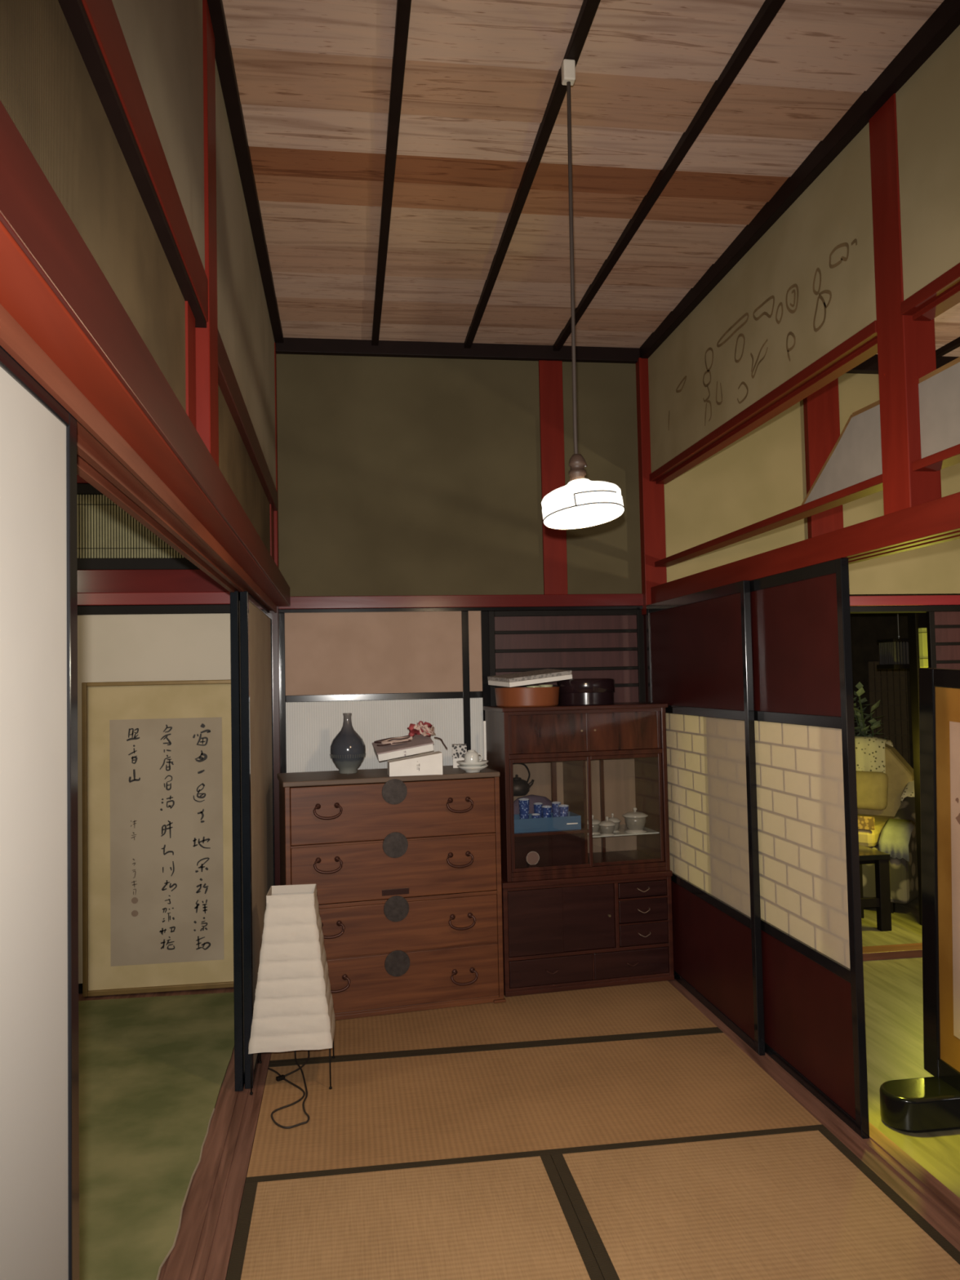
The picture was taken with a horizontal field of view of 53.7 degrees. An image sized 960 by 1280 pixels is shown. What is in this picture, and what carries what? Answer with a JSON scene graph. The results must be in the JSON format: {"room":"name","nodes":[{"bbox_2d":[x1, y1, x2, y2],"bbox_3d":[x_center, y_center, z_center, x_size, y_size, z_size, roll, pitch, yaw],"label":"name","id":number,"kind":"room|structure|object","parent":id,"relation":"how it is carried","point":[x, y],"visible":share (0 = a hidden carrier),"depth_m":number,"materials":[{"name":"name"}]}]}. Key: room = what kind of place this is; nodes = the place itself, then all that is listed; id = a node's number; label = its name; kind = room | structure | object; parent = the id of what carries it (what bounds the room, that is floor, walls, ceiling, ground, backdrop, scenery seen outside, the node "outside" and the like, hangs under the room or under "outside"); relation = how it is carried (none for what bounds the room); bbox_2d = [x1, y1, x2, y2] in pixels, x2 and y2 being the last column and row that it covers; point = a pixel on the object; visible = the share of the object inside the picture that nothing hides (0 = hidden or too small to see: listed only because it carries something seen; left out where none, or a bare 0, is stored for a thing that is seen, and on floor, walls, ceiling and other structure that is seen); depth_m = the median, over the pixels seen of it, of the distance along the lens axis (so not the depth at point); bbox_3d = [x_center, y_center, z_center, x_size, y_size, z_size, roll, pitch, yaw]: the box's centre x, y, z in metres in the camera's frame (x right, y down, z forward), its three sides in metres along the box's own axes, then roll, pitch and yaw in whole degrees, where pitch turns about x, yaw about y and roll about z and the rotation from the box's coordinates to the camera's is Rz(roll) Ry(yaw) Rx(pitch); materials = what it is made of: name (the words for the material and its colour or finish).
{"room":"traditional dwelling","nodes":[
{"label":"traditional dwelling","id":0,"kind":"room"},
{"bbox_2d":[78,986,233,1279],"bbox_3d":[-2.094,1.658,1.855,2.727,0.116,5.600,-1,-2,-8],"label":"floor","id":1,"kind":"structure","parent":0,"point":[81,997],"depth_m":4.54,"materials":[{"name":"brown wood"}]},
{"bbox_2d":[78,992,234,1279],"bbox_3d":[-2.061,1.593,1.812,2.683,0.008,5.300,-1,-2,-8],"label":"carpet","id":2,"kind":"object","parent":1,"relation":"on","point":[152,1070],"visible":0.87,"depth_m":3.26,"materials":[{"name":"carpet"}]},
{"bbox_2d":[81,679,233,996],"bbox_3d":[-1.518,0.947,4.615,0.787,1.495,0.038,-1,-2,-8],"label":"calligraphy","id":3,"kind":"object","parent":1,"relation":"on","point":[157,913],"visible":0.95,"depth_m":4.61,"materials":[{"name":"beige paper"}]},
{"bbox_2d":[111,0,275,487],"bbox_3d":[-0.697,-1.225,2.109,0.088,0.880,5.460,-1,-2,-8],"label":"wall","id":4,"kind":"structure","parent":0,"point":[164,38],"depth_m":2.35,"materials":[{"name":"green paint"}]},
{"bbox_2d":[0,0,195,428],"bbox_3d":[-0.494,-0.637,0.873,0.018,0.410,2.910,-1,-2,-8],"label":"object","id":5,"kind":"structure","parent":4,"relation":"in","point":[47,90],"depth_m":1.36,"materials":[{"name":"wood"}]},
{"bbox_2d":[57,0,206,328],"bbox_3d":[-0.509,-0.845,0.869,0.081,0.014,2.988,-1,-2,-8],"label":"trim","id":6,"kind":"structure","parent":4,"relation":"attached to","point":[74,12],"depth_m":1.53,"materials":[{"name":"wood"}]},
{"bbox_2d":[81,0,208,322],"bbox_3d":[-0.508,-0.907,0.872,0.085,0.110,2.988,-1,-2,-8],"label":"trim","id":7,"kind":"structure","parent":4,"relation":"attached to","point":[102,15],"depth_m":1.61,"materials":[{"name":"red wood"}]},
{"bbox_2d":[195,0,218,466],"bbox_3d":[-0.717,-0.984,2.432,0.063,1.265,0.154,-1,-2,-8],"label":"trim","id":8,"kind":"structure","parent":4,"relation":"attached to","point":[206,339],"depth_m":2.38,"materials":[{"name":"red wood"}]},
{"bbox_2d":[207,0,283,342],"bbox_3d":[-0.666,-1.639,2.283,0.051,0.040,5.160,-1,-2,-8],"label":"trim","id":9,"kind":"structure","parent":4,"relation":"attached to","point":[223,51],"depth_m":3.07,"materials":[{"name":"wood"}]},
{"bbox_2d":[217,384,274,560],"bbox_3d":[-0.875,-0.506,3.604,0.018,0.390,2.270,-1,-2,-8],"label":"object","id":10,"kind":"structure","parent":4,"relation":"in","point":[235,464],"depth_m":3.35,"materials":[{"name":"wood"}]},
{"bbox_2d":[217,328,277,511],"bbox_3d":[-0.896,-0.739,3.620,0.085,0.092,2.272,-1,-2,-8],"label":"trim","id":11,"kind":"structure","parent":4,"relation":"attached to","point":[227,381],"depth_m":3.19,"materials":[{"name":"red wood"}]},
{"bbox_2d":[273,342,279,568],"bbox_3d":[-1.063,-0.831,4.815,0.072,1.330,0.150,-1,-2,-8],"label":"trim","id":12,"kind":"structure","parent":4,"relation":"attached to","point":[276,513],"depth_m":4.76,"materials":[{"name":"red wood"}]},
{"bbox_2d":[222,0,959,356],"bbox_3d":[2.528,-1.721,2.652,6.600,0.050,5.590,-1,-2,-8],"label":"ceiling","id":13,"kind":"structure","parent":0,"point":[313,77],"depth_m":3.12,"materials":[{"name":"brown wood"}]},
{"bbox_2d":[541,58,625,528],"bbox_3d":[0.271,-0.971,2.630,0.227,1.306,0.228,-1,-2,-8],"label":"pendant lamp","id":14,"kind":"object","parent":13,"relation":"hanging from","point":[582,503],"visible":1,"depth_m":2.60,"materials":[{"name":"beige plastic"}]},
{"bbox_2d":[568,453,586,481],"bbox_3d":[0.273,-0.469,2.617,0.057,0.085,0.048,-1,-2,-8],"label":"socket","id":15,"kind":"object","parent":14,"relation":"attached to","point":[577,463],"depth_m":2.60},
{"bbox_2d":[547,505,619,525],"bbox_3d":[0.284,-0.346,2.603,0.200,0.004,0.200,-6,-9,-8],"label":"diffuser","id":16,"kind":"object","parent":14,"relation":"attached to","point":[557,515],"depth_m":2.61,"materials":[{"name":"white glass"}]},
{"bbox_2d":[276,354,959,596],"bbox_3d":[2.194,-0.926,5.333,6.530,1.350,0.100,-1,-2,-8],"label":"wall","id":17,"kind":"structure","parent":0,"point":[397,476],"depth_m":4.97,"materials":[{"name":"green paint"}]},
{"bbox_2d":[0,303,276,613],"bbox_3d":[-0.676,-0.264,2.049,0.085,0.043,5.420,-1,-2,-8],"label":"door lintel","id":18,"kind":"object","parent":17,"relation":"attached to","point":[105,460],"depth_m":1.61,"materials":[{"name":"red wood"}]},
{"bbox_2d":[0,221,288,606],"bbox_3d":[-0.619,-0.332,2.060,0.084,0.093,5.420,-1,-2,-8],"label":"wooden beam","id":19,"kind":"structure","parent":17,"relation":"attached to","point":[24,294],"depth_m":1.19,"materials":[{"name":"brown wood"}]},
{"bbox_2d":[0,100,290,606],"bbox_3d":[-0.574,-0.334,2.067,0.006,0.094,5.420,-1,-2,-8],"label":"wooden beam","id":20,"kind":"structure","parent":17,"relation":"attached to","point":[31,211],"depth_m":1.07,"materials":[{"name":"wood"}]},
{"bbox_2d":[230,591,244,1091],"bbox_3d":[-0.976,0.753,4.062,0.029,1.820,1.185,-1,-2,-8],"label":"door","id":21,"kind":"structure","parent":17,"relation":"in","point":[235,651],"depth_m":3.48,"materials":[{"name":"black wood"}]},
{"bbox_2d":[240,591,275,1088],"bbox_3d":[-0.944,0.753,4.082,0.029,1.820,1.185,-1,-2,-8],"label":"door","id":22,"kind":"structure","parent":17,"relation":"in","point":[255,620],"depth_m":3.75,"materials":[{"name":"beige paper"}]},
{"bbox_2d":[270,606,281,885],"bbox_3d":[-1.031,0.762,4.749,0.072,1.860,0.150,-1,-2,-8],"label":"trim","id":23,"kind":"structure","parent":17,"relation":"attached to","point":[275,616],"depth_m":4.69,"materials":[{"name":"red paint"}]},
{"bbox_2d":[279,610,490,773],"bbox_3d":[-0.472,0.770,4.853,1.077,1.830,0.036,-1,-2,-8],"label":"door","id":24,"kind":"structure","parent":17,"relation":"in","point":[393,671],"depth_m":4.87,"materials":[{"name":"beige paper"}]},
{"bbox_2d":[371,0,411,345],"bbox_3d":[-0.182,-1.644,2.342,0.034,0.035,5.140,-1,-2,-8],"label":"trim","id":25,"kind":"structure","parent":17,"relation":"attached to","point":[403,6],"depth_m":3.06,"materials":[{"name":"wood"}]},
{"bbox_2d":[275,337,639,364],"bbox_3d":[-0.081,-1.517,5.003,1.950,0.083,0.112,-1,-2,-8],"label":"trim","id":26,"kind":"structure","parent":17,"relation":"attached to","point":[308,346],"depth_m":4.94,"materials":[{"name":"wood"}]},
{"bbox_2d":[279,605,642,613],"bbox_3d":[-0.070,-0.158,4.977,1.935,0.018,0.108,-1,-2,-8],"label":"trim","id":27,"kind":"structure","parent":17,"relation":"attached to","point":[603,607],"depth_m":4.92,"materials":[{"name":"black paint"}]},
{"bbox_2d":[279,593,643,608],"bbox_3d":[-0.070,-0.199,4.973,1.935,0.064,0.118,-1,-2,-8],"label":"trim","id":28,"kind":"structure","parent":17,"relation":"attached to","point":[612,599],"depth_m":4.91,"materials":[{"name":"red wood"}]},
{"bbox_2d":[464,0,600,348],"bbox_3d":[0.293,-1.651,2.409,0.034,0.035,5.140,-1,-2,-8],"label":"trim","id":29,"kind":"structure","parent":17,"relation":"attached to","point":[588,8],"depth_m":3.15,"materials":[{"name":"wood"}]},
{"bbox_2d":[538,360,568,594],"bbox_3d":[0.382,-0.859,5.051,0.126,1.247,0.088,-1,-2,-8],"label":"trim","id":30,"kind":"structure","parent":17,"relation":"attached to","point":[550,372],"depth_m":5.01,"materials":[{"name":"red wood"}]},
{"bbox_2d":[488,608,645,706],"bbox_3d":[0.474,0.757,4.992,0.836,1.830,0.030,-1,-2,-8],"label":"door","id":31,"kind":"structure","parent":17,"relation":"in","point":[588,643],"depth_m":5.03,"materials":[{"name":"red wood"}]},
{"bbox_2d":[643,614,648,702],"bbox_3d":[0.949,0.784,5.043,0.107,1.840,0.120,-1,-2,-8],"label":"trim","id":32,"kind":"structure","parent":17,"relation":"attached to","point":[645,637],"depth_m":5.05,"materials":[{"name":"red paint"}]},
{"bbox_2d":[635,357,666,614],"bbox_3d":[0.911,-0.819,5.101,0.119,1.370,0.135,-1,-2,-8],"label":"trim","id":33,"kind":"structure","parent":17,"relation":"attached to","point":[651,495],"depth_m":5.03,"materials":[{"name":"red wood"}]},
{"bbox_2d":[553,0,785,351],"bbox_3d":[0.763,-1.658,2.476,0.034,0.035,5.140,-1,-2,-8],"label":"trim","id":34,"kind":"structure","parent":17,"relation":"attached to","point":[769,9],"depth_m":3.10,"materials":[{"name":"wood"}]},
{"bbox_2d":[645,580,764,1055],"bbox_3d":[0.991,0.717,4.337,0.028,1.855,1.235,-1,-2,-8],"label":"door","id":35,"kind":"structure","parent":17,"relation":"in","point":[700,655],"depth_m":4.12,"materials":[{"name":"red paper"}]},
{"bbox_2d":[654,474,883,567],"bbox_3d":[1.112,-0.447,3.950,0.075,0.027,2.174,-1,-2,-8],"label":"trim","id":36,"kind":"structure","parent":17,"relation":"attached to","point":[873,485],"depth_m":3.57,"materials":[{"name":"red wood"}]},
{"bbox_2d":[650,492,959,604],"bbox_3d":[1.344,-0.349,2.343,0.130,0.095,5.430,-1,-2,-8],"label":"trim","id":37,"kind":"structure","parent":17,"relation":"attached to","point":[937,521],"depth_m":3.06,"materials":[{"name":"red wood"}]},
{"bbox_2d":[803,377,843,538],"bbox_3d":[1.905,0.106,5.220,0.188,3.250,0.135,-1,-2,-8],"label":"trim","id":38,"kind":"structure","parent":17,"relation":"attached to","point":[821,407],"depth_m":5.20,"materials":[{"name":"red wood"}]},
{"bbox_2d":[846,354,959,373],"bbox_3d":[3.193,-1.555,5.458,4.500,0.105,0.130,-1,-2,-8],"label":"trim","id":39,"kind":"structure","parent":17,"relation":"attached to","point":[870,366],"depth_m":5.25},
{"bbox_2d":[849,604,959,613],"bbox_3d":[3.716,-0.192,5.507,3.490,0.034,0.120,-1,-2,-8],"label":"trim","id":40,"kind":"structure","parent":17,"relation":"attached to","point":[853,609],"depth_m":5.26,"materials":[{"name":"black wood"}]},
{"bbox_2d":[849,595,959,605],"bbox_3d":[3.716,-0.236,5.499,3.490,0.054,0.140,-1,-2,-8],"label":"trim","id":41,"kind":"structure","parent":17,"relation":"attached to","point":[908,600],"depth_m":5.23,"materials":[{"name":"wood"}]},
{"bbox_2d":[926,611,959,669],"bbox_3d":[2.981,0.720,5.348,0.915,1.830,0.030,-1,-2,-8],"label":"door","id":42,"kind":"structure","parent":17,"relation":"in","point":[943,628],"depth_m":5.33,"materials":[{"name":"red wood"}]},
{"bbox_2d":[935,337,959,359],"bbox_3d":[2.865,-1.686,2.774,0.040,0.040,5.140,-1,-2,-8],"label":"trim","id":43,"kind":"structure","parent":17,"relation":"attached to","point":[955,344],"depth_m":5.11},
{"bbox_2d":[648,25,959,472],"bbox_3d":[1.317,-1.332,2.398,0.081,0.725,5.460,-1,-2,-8],"label":"wall","id":44,"kind":"structure","parent":0,"point":[806,286],"depth_m":3.26,"materials":[{"name":"beige paint"}]},
{"bbox_2d":[649,320,877,484],"bbox_3d":[1.095,-0.901,3.968,0.090,0.052,2.174,-1,-2,-8],"label":"trim","id":45,"kind":"structure","parent":44,"relation":"attached to","point":[861,346],"depth_m":3.58,"materials":[{"name":"red wood"}]},
{"bbox_2d":[639,0,959,358],"bbox_3d":[1.270,-1.650,2.557,0.118,0.075,5.160,-1,-2,-8],"label":"trim","id":46,"kind":"structure","parent":44,"relation":"attached to","point":[945,19],"depth_m":3.13,"materials":[{"name":"wood"}]},
{"bbox_2d":[868,93,941,515],"bbox_3d":[1.266,-0.998,2.830,0.100,1.255,0.138,-1,-2,-8],"label":"wooden post","id":47,"kind":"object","parent":44,"relation":"attached to","point":[906,347],"depth_m":2.79,"materials":[{"name":"red wood"}]},
{"bbox_2d":[900,262,959,320],"bbox_3d":[1.484,-1.022,1.221,0.090,0.052,3.112,-1,-2,-8],"label":"trim","id":48,"kind":"structure","parent":44,"relation":"attached to","point":[942,294],"depth_m":2.64,"materials":[{"name":"red wood"}]},
{"bbox_2d":[911,444,959,471],"bbox_3d":[1.500,-0.568,1.204,0.075,0.027,3.112,-1,-2,-8],"label":"trim","id":49,"kind":"structure","parent":44,"relation":"attached to","point":[950,456],"depth_m":2.64,"materials":[{"name":"red wood"}]},
{"bbox_2d":[801,356,959,505],"bbox_3d":[1.377,-0.665,2.116,0.030,0.247,2.744,-1,-2,-8],"label":"board","id":50,"kind":"object","parent":49,"relation":"on","point":[855,457],"visible":0.73,"depth_m":2.97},
{"bbox_2d":[850,595,913,768],"bbox_3d":[3.014,0.428,7.635,4.300,2.800,0.100,-1,-2,-8],"label":"wall","id":51,"kind":"structure","parent":0,"point":[866,628],"depth_m":7.62,"materials":[{"name":"wood"}]},
{"bbox_2d":[867,661,910,764],"bbox_3d":[3.275,0.646,7.596,0.328,0.951,0.022,-1,-2,-8],"label":"lattice panel","id":52,"kind":"object","parent":51,"relation":"attached to","point":[889,686],"visible":0.48,"depth_m":7.60,"materials":[{"name":"wood"}]},
{"bbox_2d":[861,897,959,1198],"bbox_3d":[3.472,1.663,3.753,4.520,0.115,7.800,-1,-2,-8],"label":"floor","id":53,"kind":"structure","parent":0,"point":[893,988],"depth_m":4.10,"materials":[{"name":"wood"}]},
{"bbox_2d":[853,681,887,738],"bbox_3d":[2.829,1.031,7.024,0.415,1.444,0.424,-1,-2,-8],"label":"potted plant","id":54,"kind":"object","parent":53,"relation":"on","point":[862,730],"visible":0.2,"depth_m":6.94,"materials":[{"name":"green plant"}]},
{"bbox_2d":[858,844,891,931],"bbox_3d":[2.036,1.491,5.681,0.705,0.445,0.360,-1,-2,-8],"label":"table","id":55,"kind":"object","parent":53,"relation":"on","point":[882,901],"visible":0.31,"depth_m":5.55,"materials":[{"name":"black paint"}]},
{"bbox_2d":[857,742,918,913],"bbox_3d":[2.439,1.221,6.541,1.140,1.040,0.828,-3,-3,40],"label":"armchair","id":56,"kind":"object","parent":53,"relation":"on","point":[904,882],"visible":0.19,"depth_m":6.03,"materials":[{"name":"fabric"}]},
{"bbox_2d":[856,770,888,810],"bbox_3d":[2.643,1.037,6.563,0.340,0.255,0.131,-3,-3,40],"label":"cushion","id":57,"kind":"object","parent":56,"relation":"on","point":[872,787],"visible":0.56,"depth_m":6.48,"materials":[{"name":"fabric"}]},
{"bbox_2d":[854,736,893,773],"bbox_3d":[2.556,0.851,6.853,0.772,0.321,0.211,-3,-3,40],"label":"cover","id":58,"kind":"object","parent":56,"relation":"on","point":[869,751],"visible":0.31,"depth_m":6.61,"materials":[{"name":"fabric"}]},
{"bbox_2d":[878,818,915,861],"bbox_3d":[2.638,1.260,5.995,0.181,0.232,0.181,-3,-3,40],"label":"throw","id":59,"kind":"object","parent":56,"relation":"on","point":[895,833],"visible":0.93,"depth_m":5.95,"materials":[{"name":"fabric"}]},
{"bbox_2d":[862,942,922,960],"bbox_3d":[3.254,1.700,5.328,4.510,0.060,0.120,-1,-2,-8],"label":"trim","id":60,"kind":"structure","parent":53,"relation":"on","point":[904,950],"depth_m":5.14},
{"bbox_2d":[907,613,926,924],"bbox_3d":[2.652,0.378,5.696,0.090,2.645,0.080,-1,-2,-8],"label":"trim","id":61,"kind":"structure","parent":53,"relation":"on","point":[915,620],"depth_m":5.68,"materials":[{"name":"black wood"}]},
{"bbox_2d":[917,627,928,667],"bbox_3d":[2.649,0.046,5.647,0.056,0.235,0.043,-1,-2,-8],"label":"wall light","id":62,"kind":"object","parent":61,"relation":"attached to","point":[922,633],"visible":0.76,"depth_m":5.63,"materials":[{"name":"yellow"}]},
{"bbox_2d":[879,667,959,1133],"bbox_3d":[1.717,0.851,2.721,0.530,1.563,1.512,-1,-2,-8],"label":"screen","id":63,"kind":"object","parent":53,"relation":"on","point":[927,1104],"visible":1,"depth_m":3.32,"materials":[{"name":"black paint"}]},
{"bbox_2d":[949,721,959,1039],"bbox_3d":[1.706,0.823,2.733,0.002,1.132,1.141,-1,-2,-8],"label":"painting","id":64,"kind":"object","parent":63,"relation":"attached to","point":[954,726],"depth_m":3.26,"materials":[{"name":"brown"}]},
{"bbox_3d":[3.135,-0.967,6.637,4.300,0.100,2.230,-1,-2,-8],"label":"ceiling","id":65,"kind":"structure","parent":0,"visible":0},
{"bbox_2d":[876,595,909,669],"bbox_3d":[2.668,-0.367,6.074,0.200,1.105,0.200,-1,-2,-8],"label":"hanging lantern","id":66,"kind":"object","parent":65,"relation":"hanging from","point":[893,650],"visible":0.74,"depth_m":6.00,"materials":[{"name":"black wood"}]},
{"bbox_3d":[0.310,1.645,2.185,2.140,0.070,5.580,-1,-2,-8],"label":"floor","id":67,"kind":"structure","parent":0,"visible":0},
{"bbox_2d":[163,1048,271,1279],"bbox_3d":[-0.654,1.601,1.960,0.154,0.060,5.400,-1,-2,-8],"label":"trim","id":68,"kind":"structure","parent":67,"relation":"on","point":[202,1250],"depth_m":2.78,"materials":[{"name":"brown wood"}]},
{"bbox_2d":[0,345,79,1279],"bbox_3d":[-0.454,0.599,0.714,0.028,1.831,0.992,-1,-2,-8],"label":"door","id":69,"kind":"structure","parent":68,"relation":"on","point":[39,1085],"depth_m":1.07,"materials":[{"name":"white paper"}]},
{"bbox_2d":[226,1154,604,1279],"bbox_3d":[-0.111,1.585,1.973,0.920,0.051,1.811,-1,-2,-8],"label":"mat","id":70,"kind":"object","parent":67,"relation":"on","point":[513,1219],"visible":1,"depth_m":2.56,"materials":[{"name":"wicker"}]},
{"bbox_2d":[269,980,719,1063],"bbox_3d":[0.029,1.676,4.250,1.834,0.051,0.892,-1,-2,-8],"label":"mat","id":71,"kind":"object","parent":67,"relation":"on","point":[658,1007],"visible":0.45,"depth_m":4.06,"materials":[{"name":"wicker"}]},
{"bbox_2d":[277,765,506,1020],"bbox_3d":[-0.421,1.143,4.414,0.986,1.045,0.457,-1,-2,-15],"label":"dresser","id":72,"kind":"object","parent":71,"relation":"on","point":[406,871],"visible":0.96,"depth_m":4.24,"materials":[{"name":"brown wood"}]},
{"bbox_2d":[329,712,365,773],"bbox_3d":[-0.624,0.487,4.478,0.170,0.282,0.170,-1,-2,-8],"label":"vase","id":73,"kind":"object","parent":72,"relation":"on","point":[348,748],"visible":1,"depth_m":4.42,"materials":[{"name":"ceramic"}]},
{"bbox_2d":[386,751,442,776],"bbox_3d":[-0.298,0.565,4.335,0.242,0.100,0.110,-1,-2,-10],"label":"box","id":74,"kind":"object","parent":72,"relation":"on","point":[429,763],"visible":1,"depth_m":4.29,"materials":[{"name":"cardboard"}]},
{"bbox_2d":[372,734,434,761],"bbox_3d":[-0.364,0.502,4.473,0.274,0.119,0.177,-1,-2,-12],"label":"lidded box","id":75,"kind":"object","parent":74,"relation":"on","point":[420,744],"visible":0.88,"depth_m":4.41,"materials":[{"name":"cardboard"}]},
{"bbox_2d":[373,720,447,748],"bbox_3d":[-0.325,0.449,4.460,0.343,0.136,0.129,-1,-2,-8],"label":"flower ornament","id":76,"kind":"object","parent":75,"relation":"on","point":[426,729],"visible":1,"depth_m":4.46,"materials":[{"name":"fabric"}]},
{"bbox_2d":[452,743,466,768],"bbox_3d":[-0.101,0.567,4.637,0.070,0.114,0.058,-1,-2,-2],"label":"patterned box","id":77,"kind":"object","parent":72,"relation":"on","point":[459,750],"visible":0.64,"depth_m":4.61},
{"bbox_2d":[483,702,674,996],"bbox_3d":[0.475,0.990,4.696,0.857,1.336,0.386,-1,-2,-14],"label":"display cabinet","id":78,"kind":"object","parent":71,"relation":"on","point":[594,910],"visible":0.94,"depth_m":4.55,"materials":[{"name":"brown wood"}]},
{"bbox_2d":[494,686,559,706],"bbox_3d":[0.232,0.278,4.652,0.319,0.092,0.319,-1,-2,-8],"label":"wooden bowl","id":79,"kind":"object","parent":78,"relation":"on","point":[504,696],"visible":0.93,"depth_m":4.52,"materials":[{"name":"orange paint"}]},
{"bbox_2d":[487,668,572,687],"bbox_3d":[0.245,0.186,4.676,0.351,0.087,0.250,0,-3,-25],"label":"flat box","id":80,"kind":"object","parent":79,"relation":"on","point":[510,680],"visible":1,"depth_m":4.59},
{"bbox_2d":[513,794,551,814],"bbox_3d":[0.260,0.849,4.751,0.294,0.150,0.118,-1,-2,-14],"label":"cloth bundle","id":81,"kind":"object","parent":78,"relation":"on","point":[532,798],"visible":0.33,"depth_m":4.72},
{"bbox_2d":[512,763,533,795],"bbox_3d":[0.186,0.692,4.744,0.128,0.162,0.136,-3,-3,31],"label":"teapot","id":82,"kind":"object","parent":81,"relation":"on","point":[521,787],"visible":0.6,"depth_m":4.70,"materials":[{"name":"metal"}]},
{"bbox_2d":[514,811,581,833],"bbox_3d":[0.301,0.884,4.605,0.344,0.066,0.160,-1,-2,-14],"label":"box","id":83,"kind":"object","parent":78,"relation":"on","point":[573,821],"visible":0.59,"depth_m":4.53,"materials":[{"name":"cardboard"}]},
{"bbox_2d":[514,827,588,837],"bbox_3d":[0.293,0.926,4.664,0.390,0.014,0.340,-1,-2,-14],"label":"shelf","id":84,"kind":"object","parent":78,"relation":"attached to","point":[584,831],"depth_m":4.52,"materials":[{"name":"brown wood"}]},
{"bbox_2d":[556,678,614,705],"bbox_3d":[0.528,0.256,4.730,0.287,0.130,0.287,-1,-2,-8],"label":"box","id":85,"kind":"object","parent":78,"relation":"on","point":[575,691],"visible":0.91,"depth_m":4.61,"materials":[{"name":"wood"}]},
{"bbox_2d":[598,816,616,835],"bbox_3d":[0.623,0.907,4.640,0.087,0.090,0.087,-1,-2,-8],"label":"cup","id":86,"kind":"object","parent":78,"relation":"on","point":[607,827],"visible":1,"depth_m":4.61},
{"bbox_2d":[587,824,659,837],"bbox_3d":[0.681,0.958,4.775,0.347,0.006,0.290,-1,-2,-14],"label":"glass shelf","id":87,"kind":"object","parent":78,"relation":"attached to","point":[651,829],"depth_m":4.70,"materials":[{"name":"glass"}]},
{"bbox_2d":[622,807,648,833],"bbox_3d":[0.772,0.892,4.713,0.128,0.120,0.128,-1,-2,-8],"label":"cup","id":88,"kind":"object","parent":78,"relation":"on","point":[635,821],"visible":1,"depth_m":4.67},
{"bbox_2d":[245,1029,826,1182],"bbox_3d":[0.153,1.637,3.371,1.834,0.051,0.881,-1,-2,-8],"label":"mat","id":89,"kind":"object","parent":67,"relation":"on","point":[429,1108],"visible":0.93,"depth_m":3.29,"materials":[{"name":"wicker"}]},
{"bbox_2d":[248,884,335,1128],"bbox_3d":[-0.692,1.290,3.473,0.309,0.696,0.648,-1,-2,-7],"label":"floor lamp","id":90,"kind":"object","parent":89,"relation":"on","point":[293,1010],"visible":1,"depth_m":3.47,"materials":[{"name":"white paper"}]},
{"bbox_2d":[551,1128,959,1279],"bbox_3d":[0.797,1.571,2.102,0.912,0.051,1.811,-1,-2,-8],"label":"mat","id":91,"kind":"object","parent":67,"relation":"on","point":[794,1206],"visible":0.93,"depth_m":2.59,"materials":[{"name":"wicker"}]},
{"bbox_2d":[667,978,959,1251],"bbox_3d":[1.320,1.605,2.254,0.159,0.116,5.430,-1,-2,-8],"label":"trim","id":92,"kind":"structure","parent":67,"relation":"on","point":[932,1200],"depth_m":2.89,"materials":[{"name":"brown wood"}]},
{"bbox_2d":[750,558,869,1138],"bbox_3d":[1.125,0.685,3.631,0.028,1.855,1.170,-1,-2,-8],"label":"door","id":93,"kind":"structure","parent":92,"relation":"on","point":[810,880],"depth_m":3.33,"materials":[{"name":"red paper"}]},
{"bbox_3d":[-2.500,-1.137,4.689,2.800,0.770,0.080,-1,-2,-8],"label":"wall","id":94,"kind":"structure","parent":0,"visible":0},
{"bbox_2d":[76,483,102,495],"bbox_3d":[-2.464,-0.735,4.652,2.750,0.053,0.112,-1,-2,-8],"label":"trim","id":95,"kind":"structure","parent":94,"relation":"attached to","point":[85,489],"depth_m":4.67,"materials":[{"name":"black wood"}]},
{"bbox_3d":[-3.478,0.023,1.732,0.100,3.290,5.600,-1,-2,-8],"label":"wall","id":96,"kind":"structure","parent":0,"visible":0},
{"bbox_2d":[76,494,184,558],"bbox_3d":[-2.060,-0.557,4.673,1.950,0.317,0.028,-1,-2,-8],"label":"transom screen","id":97,"kind":"object","parent":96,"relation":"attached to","point":[104,530],"visible":0.26,"depth_m":4.70,"materials":[{"name":"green wood"}]},
{"bbox_2d":[77,557,200,569],"bbox_3d":[-2.456,-0.363,4.636,2.750,0.058,0.112,-1,-2,-8],"label":"trim","id":98,"kind":"structure","parent":96,"relation":"attached to","point":[174,563],"depth_m":4.69,"materials":[{"name":"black wood"}]},
{"bbox_2d":[77,569,228,592],"bbox_3d":[-2.454,-0.277,4.631,2.750,0.115,0.115,-1,-2,-8],"label":"trim","id":99,"kind":"structure","parent":96,"relation":"attached to","point":[88,580],"depth_m":4.69,"materials":[{"name":"red wood"}]},
{"bbox_2d":[77,604,230,614],"bbox_3d":[-2.452,-0.137,4.631,2.750,0.045,0.105,-1,-2,-8],"label":"trim","id":100,"kind":"structure","parent":96,"relation":"attached to","point":[211,608],"depth_m":4.70,"materials":[{"name":"black wood"}]},
{"bbox_2d":[77,591,230,605],"bbox_3d":[-2.452,-0.190,4.624,2.750,0.061,0.122,-1,-2,-8],"label":"trim","id":101,"kind":"structure","parent":96,"relation":"attached to","point":[176,597],"depth_m":4.68,"materials":[{"name":"wood"}]},
{"bbox_2d":[77,613,231,993],"bbox_3d":[-2.429,0.799,4.566,2.750,1.830,0.034,-1,-2,-8],"label":"door","id":102,"kind":"structure","parent":96,"relation":"in","point":[145,647],"depth_m":4.70,"materials":[{"name":"beige paper"}]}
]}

